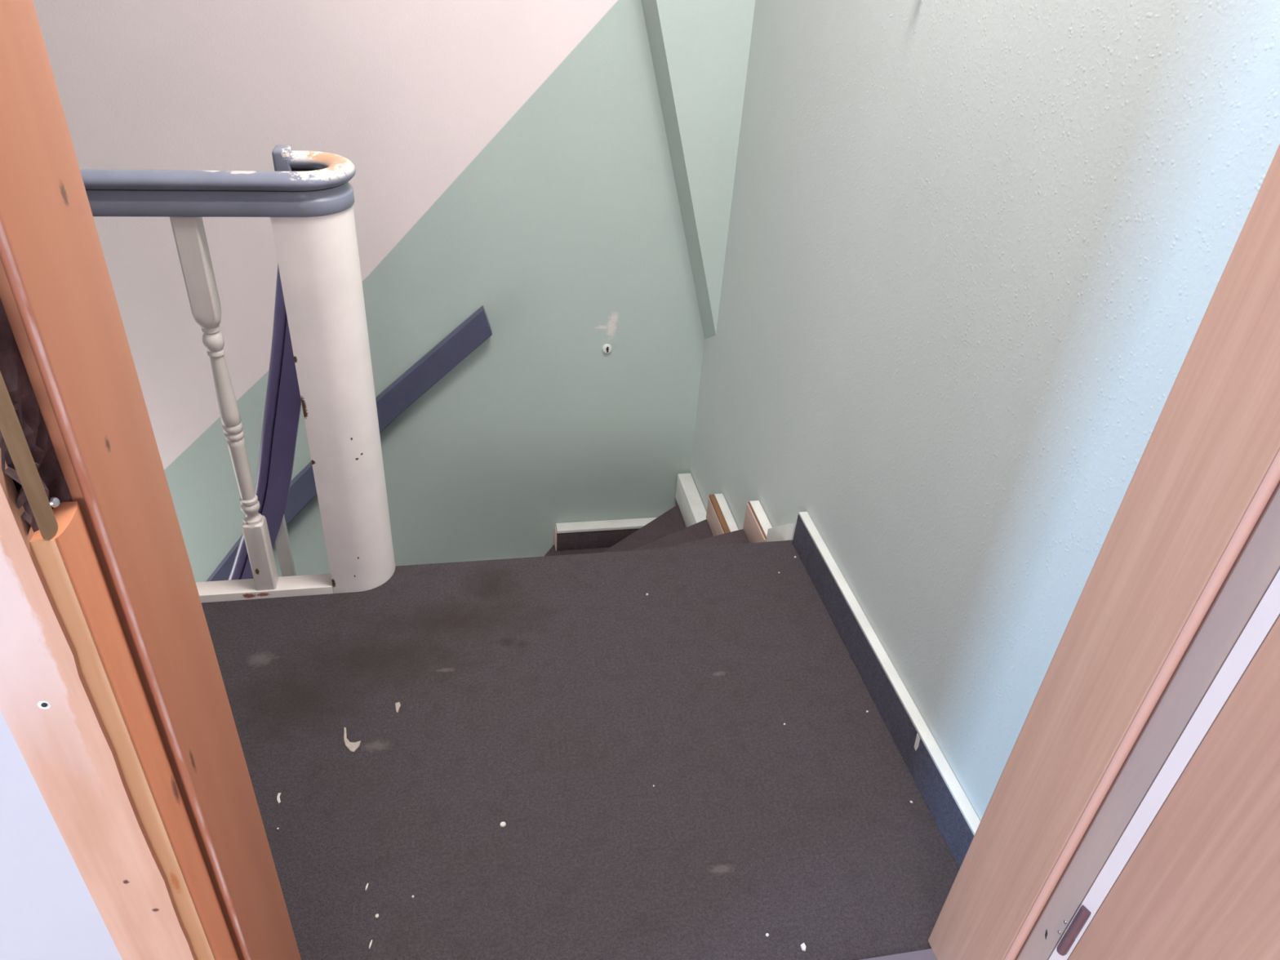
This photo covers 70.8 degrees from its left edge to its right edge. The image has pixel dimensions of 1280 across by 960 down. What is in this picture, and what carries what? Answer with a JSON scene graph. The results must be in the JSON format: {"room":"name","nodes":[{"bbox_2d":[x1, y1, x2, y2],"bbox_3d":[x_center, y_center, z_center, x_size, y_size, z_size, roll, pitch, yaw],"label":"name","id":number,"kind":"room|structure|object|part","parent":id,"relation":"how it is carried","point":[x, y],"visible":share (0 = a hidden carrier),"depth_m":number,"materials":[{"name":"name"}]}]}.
{"room":"stair landing","nodes":[
{"label":"stair landing","id":0,"kind":"room"},
{"bbox_2d":[0,710,122,959],"bbox_3d":[-1.008,0.620,0.942,5.300,4.600,0.168,-3,35,-10],"label":"wall","id":1,"kind":"structure","parent":0,"point":[48,911],"depth_m":0.76,"materials":[{"name":"white paint"}]},
{"bbox_2d":[0,0,1279,959],"bbox_3d":[0.088,-0.034,0.723,1.104,2.060,0.182,-3,35,-10],"label":"door frame","id":2,"kind":"structure","parent":1,"relation":"in","point":[114,700],"depth_m":0.78,"materials":[{"name":"orange paint"}]},
{"bbox_3d":[-0.364,-0.063,0.502,0.001,0.241,0.018,9,34,7],"label":"strike plate","id":3,"kind":"part","parent":2,"relation":"part of","materials":[{"name":"metal"}]},
{"bbox_2d":[1048,569,1279,959],"bbox_3d":[0.741,0.241,0.425,0.048,2.002,0.885,-9,36,-18],"label":"door leaf","id":4,"kind":"structure","parent":2,"relation":"attached to","point":[1194,873],"depth_m":0.91,"materials":[{"name":"laminate"}]},
{"bbox_2d":[32,0,704,593],"bbox_3d":[-1.015,-0.604,2.893,2.820,4.750,0.150,-3,35,-10],"label":"wall","id":5,"kind":"structure","parent":0,"point":[511,158],"depth_m":2.78,"materials":[{"name":"paint"}]},
{"bbox_2d":[206,305,492,581],"bbox_3d":[-1.339,0.211,3.260,1.635,1.778,0.049,-3,35,-10],"label":"wall handrail","id":6,"kind":"object","parent":5,"relation":"attached to","point":[476,329],"visible":0.36,"depth_m":3.00,"materials":[{"name":"blue paint"}]},
{"bbox_2d":[602,343,612,353],"bbox_3d":[-0.113,-0.451,3.096,0.034,0.034,0.013,-3,35,-10],"label":"plug","id":7,"kind":"object","parent":5,"relation":"attached to","point":[606,348],"visible":1,"depth_m":3.09,"materials":[{"name":"white plastic"}]},
{"bbox_2d":[641,0,755,338],"bbox_3d":[-0.033,-1.489,2.328,0.710,2.535,0.127,-3,35,-10],"label":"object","id":8,"kind":"structure","parent":5,"relation":"attached to","point":[700,49],"depth_m":2.60,"materials":[{"name":"green paint"}]},
{"bbox_2d":[201,540,959,959],"bbox_3d":[-0.736,0.580,1.713,2.520,0.160,1.060,-3,35,-10],"label":"floor","id":9,"kind":"structure","parent":0,"point":[548,698],"depth_m":1.69,"materials":[{"name":"carpet"}]},
{"bbox_2d":[276,792,280,804],"bbox_3d":[-0.641,0.565,1.599,0.007,0.002,0.023,-6,35,-15],"label":"chip","id":10,"kind":"object","parent":9,"relation":"on","point":[278,800],"visible":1,"depth_m":1.60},
{"bbox_2d":[343,727,360,751],"bbox_3d":[-0.555,0.494,1.713,0.062,0.002,0.028,27,40,30],"label":"chip","id":11,"kind":"object","parent":9,"relation":"on","point":[352,746],"visible":1,"depth_m":1.71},
{"bbox_2d":[395,702,400,712],"bbox_3d":[-0.480,0.451,1.785,0.011,0.002,0.028,-3,35,-10],"label":"chip","id":12,"kind":"object","parent":9,"relation":"on","point":[397,704],"visible":1,"depth_m":1.79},
{"bbox_2d":[499,822,506,826],"bbox_3d":[-0.241,0.605,1.581,0.010,0.003,0.009,8,34,6],"label":"chip","id":13,"kind":"object","parent":9,"relation":"on","point":[502,824],"visible":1,"depth_m":1.58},
{"bbox_2d":[800,942,805,951],"bbox_3d":[0.260,0.743,1.432,0.008,0.003,0.013,-3,35,-10],"label":"chip","id":14,"kind":"object","parent":9,"relation":"on","point":[802,945],"visible":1,"depth_m":1.43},
{"bbox_2d":[689,0,1279,820],"bbox_3d":[0.498,-0.040,2.222,0.150,4.750,2.107,-3,35,-10],"label":"wall","id":15,"kind":"structure","parent":0,"point":[977,252],"depth_m":1.50,"materials":[{"name":"paint"}]},
{"bbox_2d":[792,511,980,868],"bbox_3d":[0.496,0.403,1.876,0.023,0.099,1.012,-3,35,-10],"label":"baseboard","id":16,"kind":"structure","parent":15,"relation":"attached to","point":[955,817],"depth_m":1.80,"materials":[{"name":"wood"}]},
{"bbox_3d":[-1.041,1.657,3.658,2.520,0.150,1.127,-3,35,-10],"label":"floor","id":17,"kind":"structure","parent":0,"visible":0},
{"bbox_2d":[543,473,795,556],"bbox_3d":[-0.725,0.708,3.114,1.999,2.037,1.060,-3,35,-10],"label":"staircase","id":18,"kind":"structure","parent":17,"relation":"on","point":[688,523],"depth_m":3.27,"materials":[{"name":"carpet"}]},
{"bbox_2d":[80,144,395,602],"bbox_3d":[-1.344,0.664,2.293,1.509,2.912,0.193,-3,35,-10],"label":"banister","id":19,"kind":"object","parent":18,"relation":"attached to","point":[321,361],"visible":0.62,"depth_m":1.75,"materials":[{"name":"paint"}]},
{"bbox_3d":[-1.261,-0.490,1.510,1.501,0.042,0.168,-3,35,-10],"label":"handrail","id":20,"kind":"part","parent":19,"relation":"part of","materials":[{"name":"paint"}]},
{"bbox_3d":[-1.352,0.331,2.155,1.382,2.034,0.032,-3,35,-10],"label":"handrail","id":21,"kind":"part","parent":19,"relation":"part of","materials":[{"name":"paint"}]},
{"bbox_3d":[-0.621,-0.149,1.887,0.132,0.869,0.160,-3,35,-10],"label":"newel post","id":22,"kind":"part","parent":19,"relation":"part of","materials":[{"name":"paint"}]}
]}

